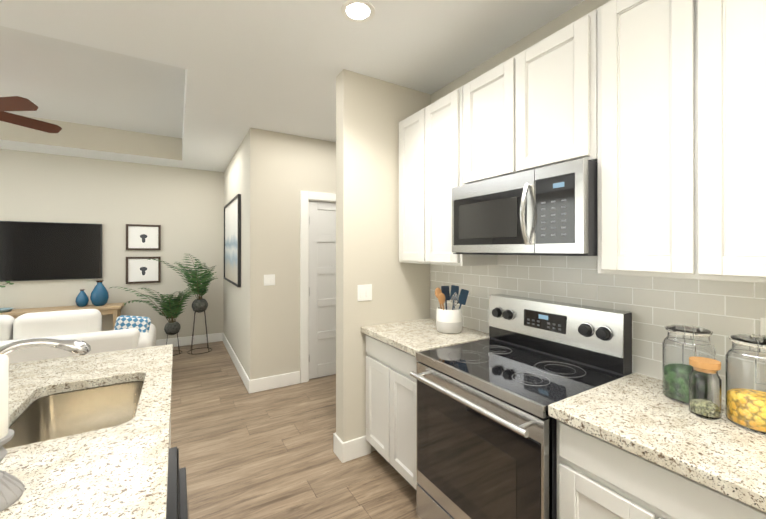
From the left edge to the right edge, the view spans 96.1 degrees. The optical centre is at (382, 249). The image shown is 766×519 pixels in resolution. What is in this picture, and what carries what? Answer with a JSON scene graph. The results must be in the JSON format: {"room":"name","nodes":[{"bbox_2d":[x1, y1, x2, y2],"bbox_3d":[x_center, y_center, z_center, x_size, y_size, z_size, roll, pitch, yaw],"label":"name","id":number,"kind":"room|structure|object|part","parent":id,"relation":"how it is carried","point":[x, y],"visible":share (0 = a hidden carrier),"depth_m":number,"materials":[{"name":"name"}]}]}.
{"room":"kitchen","nodes":[
{"label":"kitchen","id":0,"kind":"room"},
{"bbox_2d":[0,149,223,339],"bbox_3d":[-4.629,0.112,4.416,4.944,2.723,0.120,0,0,-31],"label":"wall","id":1,"kind":"structure","parent":0,"point":[183,208],"depth_m":4.91,"materials":[{"name":"beige paint"}]},
{"bbox_2d":[0,221,101,281],"bbox_3d":[-4.334,0.024,4.494,1.050,0.750,0.045,0,0,-31],"label":"wall-mounted tv","id":2,"kind":"object","parent":1,"relation":"attached to","point":[32,251],"visible":1,"depth_m":4.47,"materials":[{"name":"black"}]},
{"bbox_2d":[126,257,160,283],"bbox_3d":[-3.483,0.299,5.012,0.417,0.385,0.028,0,0,-31],"label":"picture frame","id":3,"kind":"object","parent":1,"relation":"attached to","point":[141,270],"visible":0.98,"depth_m":5.00,"materials":[{"name":"white paper"}]},
{"bbox_2d":[126,224,160,249],"bbox_3d":[-3.483,-0.174,5.013,0.417,0.372,0.028,0,0,-31],"label":"picture frame","id":4,"kind":"object","parent":1,"relation":"attached to","point":[142,237],"visible":1,"depth_m":5.01,"materials":[{"name":"white paper"}]},
{"bbox_2d":[156,332,222,346],"bbox_3d":[-4.646,1.406,4.324,4.824,0.135,0.016,0,0,-31],"label":"baseboard","id":5,"kind":"structure","parent":1,"relation":"attached to","point":[200,339],"depth_m":5.32,"materials":[{"name":"white wood"}]},
{"bbox_2d":[223,132,247,374],"bbox_3d":[-1.950,0.113,4.635,0.120,2.723,2.253,0,0,-31],"label":"wall","id":6,"kind":"structure","parent":0,"point":[235,315],"depth_m":4.14,"materials":[{"name":"beige paint"}]},
{"bbox_2d":[224,194,240,286],"bbox_3d":[-2.040,-0.101,4.630,0.035,1.090,1.410,0,0,-31],"label":"framed picture","id":7,"kind":"object","parent":6,"relation":"attached to","point":[232,241],"visible":1,"depth_m":4.45,"materials":[{"name":"black"}]},
{"bbox_2d":[222,333,249,393],"bbox_3d":[-1.969,1.407,4.533,0.016,0.135,2.373,0,0,-31],"label":"baseboard","id":8,"kind":"structure","parent":6,"relation":"attached to","point":[240,369],"depth_m":4.17,"materials":[{"name":"white wood"}]},
{"bbox_2d":[248,128,335,379],"bbox_3d":[-0.287,0.112,4.247,2.576,2.723,0.120,0,0,-31],"label":"wall","id":9,"kind":"structure","parent":0,"point":[284,169],"depth_m":3.68,"materials":[{"name":"beige paint"}]},
{"bbox_2d":[264,274,274,285],"bbox_3d":[-1.195,0.322,3.627,0.116,0.116,0.009,0,0,-31],"label":"light switch","id":10,"kind":"object","parent":9,"relation":"attached to","point":[269,279],"visible":1,"depth_m":3.63,"materials":[{"name":"white plastic"}]},
{"bbox_2d":[250,371,299,392],"bbox_3d":[-1.136,1.405,3.658,0.516,0.135,0.016,0,0,-31],"label":"baseboard","id":11,"kind":"structure","parent":9,"relation":"attached to","point":[272,382],"depth_m":3.64,"materials":[{"name":"white wood"}]},
{"bbox_2d":[300,191,335,382],"bbox_3d":[-0.535,0.413,4.088,0.945,2.120,0.138,0,0,-31],"label":"door frame","id":12,"kind":"structure","parent":9,"relation":"attached to","point":[305,196],"depth_m":3.81,"materials":[{"name":"white wood"}]},
{"bbox_2d":[309,201,335,378],"bbox_3d":[-0.521,0.460,4.052,0.745,2.002,0.086,0,0,-31],"label":"door leaf","id":13,"kind":"structure","parent":9,"relation":"in","point":[322,289],"depth_m":3.96,"materials":[{"name":"white wood"}]},
{"bbox_2d":[0,0,584,171],"bbox_3d":[-1.371,-1.518,1.363,7.400,0.527,8.710,0,0,-31],"label":"ceiling","id":14,"kind":"structure","parent":0,"point":[207,85],"depth_m":2.41,"materials":[{"name":"white paint"}]},
{"bbox_2d":[0,96,61,132],"bbox_3d":[-3.422,-1.284,2.751,1.145,0.549,1.204,0,0,-31],"label":"fan","id":15,"kind":"object","parent":14,"relation":"hanging from","point":[14,103],"visible":1,"depth_m":3.00,"materials":[{"name":"brown wood"}]},
{"bbox_2d":[341,0,374,22],"bbox_3d":[-0.131,-1.251,1.809,0.176,0.006,0.176,0,0,-31],"label":"recessed light","id":16,"kind":"object","parent":14,"relation":"in","point":[358,11],"visible":1,"depth_m":1.80,"materials":[{"name":"white"}]},
{"bbox_2d":[171,341,420,518],"bbox_3d":[-1.392,1.498,1.275,7.520,0.060,8.830,0,0,-31],"label":"floor","id":17,"kind":"structure","parent":0,"point":[265,454],"depth_m":2.46,"materials":[{"name":"brown wood"}]},
{"bbox_2d":[0,303,124,329],"bbox_3d":[-4.397,1.114,4.266,1.890,0.720,0.348,0,0,-31],"label":"console table","id":18,"kind":"object","parent":17,"relation":"on","point":[114,309],"visible":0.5,"depth_m":4.47,"materials":[{"name":"beige wood"}]},
{"bbox_2d":[0,281,13,312],"bbox_3d":[-4.619,0.569,4.141,0.250,0.366,0.250,0,0,-31],"label":"decor","id":19,"kind":"object","parent":18,"relation":"on","point":[2,310],"visible":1,"depth_m":4.20,"materials":[{"name":"blue"}]},
{"bbox_2d":[75,289,88,306],"bbox_3d":[-3.967,0.641,4.543,0.136,0.225,0.136,0,0,-31],"label":"vase","id":20,"kind":"object","parent":18,"relation":"on","point":[82,299],"visible":1,"depth_m":4.51,"materials":[{"name":"blue ceramic"}]},
{"bbox_2d":[90,280,108,305],"bbox_3d":[-3.800,0.586,4.620,0.196,0.335,0.196,0,0,-31],"label":"vase","id":21,"kind":"object","parent":18,"relation":"on","point":[99,296],"visible":1,"depth_m":4.57,"materials":[{"name":"blue ceramic"}]},
{"bbox_2d":[0,309,155,363],"bbox_3d":[-3.494,1.034,3.350,2.120,0.875,0.970,0,0,-31],"label":"sofa","id":22,"kind":"object","parent":17,"relation":"on","point":[126,333],"visible":0.5,"depth_m":3.25,"materials":[{"name":"white fabric"}]},
{"bbox_2d":[0,315,14,340],"bbox_3d":[-3.746,0.804,2.938,0.844,0.415,0.240,0,0,-31],"label":"cushion","id":23,"kind":"object","parent":22,"relation":"on","point":[6,321],"depth_m":3.08,"materials":[{"name":"white fabric"}]},
{"bbox_2d":[13,309,101,339],"bbox_3d":[-3.110,0.804,3.318,0.614,0.415,0.240,0,0,-31],"label":"cushion","id":24,"kind":"object","parent":22,"relation":"on","point":[81,321],"depth_m":3.23,"materials":[{"name":"white fabric"}]},
{"bbox_2d":[114,315,150,332],"bbox_3d":[-2.713,0.873,3.719,0.320,0.300,0.100,8,-15,-19],"label":"throw pillow","id":25,"kind":"object","parent":22,"relation":"on","point":[140,323],"depth_m":3.70,"materials":[{"name":"blue fabric"}]},
{"bbox_3d":[-2.671,1.135,3.843,0.200,0.475,0.930,0,0,-31],"label":"arm","id":26,"kind":"part","parent":22,"relation":"part of"},
{"bbox_2d":[168,350,187,518],"bbox_3d":[-0.689,1.025,0.141,1.082,0.881,3.680,0,0,-31],"label":"kitchen island","id":27,"kind":"object","parent":17,"relation":"on","point":[177,483],"depth_m":0.88,"materials":[{"name":"stone"}]},
{"bbox_2d":[0,344,171,518],"bbox_3d":[-0.726,0.565,0.125,1.080,0.039,3.730,0,0,-31],"label":"island countertop","id":28,"kind":"structure","parent":27,"relation":"on","point":[120,471],"depth_m":0.91,"materials":[{"name":"beige stone"}]},
{"bbox_2d":[0,354,24,511],"bbox_3d":[-0.853,0.363,0.734,0.126,0.366,0.126,0,0,-31],"label":"candle holder","id":29,"kind":"object","parent":28,"relation":"on","point":[12,488],"visible":1,"depth_m":0.74,"materials":[{"name":"grey"}]},
{"bbox_2d":[0,338,91,393],"bbox_3d":[-1.195,0.427,1.162,0.314,0.242,0.113,0,0,-31],"label":"faucet","id":30,"kind":"object","parent":28,"relation":"on","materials":[{"name":"silver metal"}]},
{"bbox_2d":[2,378,143,445],"bbox_3d":[-1.083,0.674,1.233,0.395,0.199,0.580,0,0,-31],"label":"sink","id":31,"kind":"object","parent":28,"relation":"in","point":[53,413],"depth_m":1.43,"materials":[{"name":"silver metal"}]},
{"bbox_2d":[167,447,187,518],"bbox_3d":[-0.696,0.978,0.649,0.572,0.767,0.600,0,0,-31],"label":"dishwasher","id":32,"kind":"object","parent":27,"relation":"in","point":[177,507],"depth_m":0.88,"materials":[{"name":"grey metal"}]},
{"bbox_2d":[366,335,417,491],"bbox_3d":[0.300,1.030,2.334,0.608,0.878,0.677,0,0,-31],"label":"base cabinet","id":33,"kind":"object","parent":17,"relation":"on","point":[391,410],"visible":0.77,"depth_m":2.14,"materials":[{"name":"white wood"}]},
{"bbox_2d":[361,318,489,355],"bbox_3d":[0.287,0.570,2.327,0.638,0.039,0.678,0,0,-31],"label":"countertop","id":34,"kind":"structure","parent":33,"relation":"on","point":[412,337],"depth_m":2.20,"materials":[{"name":"stone"}]},
{"bbox_2d":[435,285,468,333],"bbox_3d":[0.444,0.397,2.310,0.239,0.304,0.176,0,0,-31],"label":"utensil crock","id":35,"kind":"object","parent":34,"relation":"on","point":[449,320],"visible":1,"depth_m":2.26,"materials":[{"name":"white ceramic"}]},
{"bbox_2d":[410,294,631,518],"bbox_3d":[0.620,0.874,1.684,0.705,1.189,0.752,0,0,-31],"label":"range","id":36,"kind":"object","parent":17,"relation":"on","point":[486,436],"visible":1,"depth_m":1.56,"materials":[{"name":"grey metal"}]},
{"bbox_2d":[557,420,765,518],"bbox_3d":[1.024,1.028,1.123,0.608,0.878,0.610,0,0,-31],"label":"base cabinet","id":37,"kind":"object","parent":17,"relation":"on","point":[597,478],"visible":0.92,"depth_m":1.02,"materials":[{"name":"white wood"}]},
{"bbox_2d":[548,373,765,512],"bbox_3d":[1.324,0.566,0.593,0.638,0.039,1.831,0,0,-31],"label":"countertop","id":38,"kind":"structure","parent":37,"relation":"on","point":[642,416],"depth_m":1.02,"materials":[{"name":"stone"}]},
{"bbox_2d":[662,324,715,405],"bbox_3d":[1.112,0.410,1.256,0.146,0.273,0.146,0,0,-31],"label":"jar","id":39,"kind":"object","parent":38,"relation":"on","point":[682,344],"visible":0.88,"depth_m":1.22,"materials":[{"name":"clear glass"}]},
{"bbox_2d":[688,356,721,419],"bbox_3d":[1.059,0.456,1.134,0.080,0.182,0.080,0,0,-31],"label":"jar","id":40,"kind":"object","parent":38,"relation":"on","point":[704,390],"visible":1,"depth_m":1.11,"materials":[{"name":"clear glass"}]},
{"bbox_2d":[725,333,765,435],"bbox_3d":[1.161,0.405,1.064,0.148,0.283,0.148,0,0,-31],"label":"pasta jar","id":41,"kind":"object","parent":38,"relation":"on","point":[745,382],"visible":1,"depth_m":1.04,"materials":[{"name":"clear glass"}]},
{"bbox_2d":[336,69,430,451],"bbox_3d":[0.023,0.109,2.643,0.771,2.723,0.130,0,0,-31],"label":"wall","id":42,"kind":"structure","parent":0,"point":[371,113],"depth_m":2.48,"materials":[{"name":"beige paint"}]},
{"bbox_2d":[333,433,342,461],"bbox_3d":[-0.318,1.403,2.446,0.016,0.135,0.146,0,0,-31],"label":"baseboard","id":43,"kind":"structure","parent":42,"relation":"attached to","point":[338,442],"depth_m":2.44,"materials":[{"name":"white wood"}]},
{"bbox_2d":[342,435,370,462],"bbox_3d":[-0.186,1.403,2.430,0.227,0.135,0.016,0,0,-31],"label":"baseboard","id":44,"kind":"structure","parent":42,"relation":"attached to","point":[352,449],"depth_m":2.42,"materials":[{"name":"white wood"}]},
{"bbox_2d":[357,284,371,300],"bbox_3d":[-0.129,0.310,2.469,0.116,0.116,0.009,0,0,-31],"label":"light switch","id":45,"kind":"object","parent":42,"relation":"attached to","point":[364,292],"visible":1,"depth_m":2.47,"materials":[{"name":"white plastic"}]},
{"bbox_2d":[431,0,626,375],"bbox_3d":[1.606,0.106,0.865,0.120,2.723,4.806,0,0,-31],"label":"wall","id":46,"kind":"structure","parent":0,"point":[575,13],"depth_m":2.04,"materials":[{"name":"beige paint"}]},
{"bbox_2d":[399,86,496,265],"bbox_3d":[0.421,-0.435,2.408,0.328,1.070,0.680,0,0,-31],"label":"upper cabinet","id":47,"kind":"object","parent":46,"relation":"attached to","point":[430,156],"visible":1,"depth_m":2.27,"materials":[{"name":"white wood"}]},
{"bbox_2d":[463,9,596,184],"bbox_3d":[0.791,-0.668,1.789,0.328,0.606,0.757,0,0,-31],"label":"upper cabinet","id":48,"kind":"object","parent":46,"relation":"attached to","point":[534,106],"visible":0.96,"depth_m":1.61,"materials":[{"name":"white wood"}]},
{"bbox_2d":[452,158,597,255],"bbox_3d":[0.736,-0.165,1.755,0.456,0.383,0.752,0,0,-31],"label":"over-the-range microwave","id":49,"kind":"object","parent":48,"relation":"attached to","point":[551,210],"visible":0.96,"depth_m":1.53,"materials":[{"name":"grey metal"}]},
{"bbox_2d":[430,255,765,395],"bbox_3d":[1.225,0.283,1.376,0.008,0.570,3.276,0,0,-31],"label":"backsplash","id":50,"kind":"structure","parent":46,"relation":"attached to","point":[722,311],"depth_m":1.54,"materials":[{"name":"tile"}]},
{"bbox_2d":[597,0,664,277],"bbox_3d":[1.083,-0.437,1.300,0.328,1.070,0.375,0,0,-31],"label":"upper cabinet","id":51,"kind":"object","parent":46,"relation":"attached to","point":[630,33],"depth_m":1.27,"materials":[{"name":"white wood"}]},
{"bbox_2d":[665,0,765,282],"bbox_3d":[1.209,-0.437,1.088,0.328,1.070,0.375,0,0,-31],"label":"upper cabinet","id":52,"kind":"object","parent":46,"relation":"attached to","point":[681,139],"depth_m":1.07,"materials":[{"name":"white wood"}]},
{"bbox_2d":[760,318,765,334],"bbox_3d":[1.337,0.298,1.172,0.006,0.120,0.072,0,0,-31],"label":"outlet","id":53,"kind":"object","parent":46,"relation":"attached to","point":[762,326],"visible":0.48,"depth_m":1.20,"materials":[{"name":"white plastic"}]}
]}

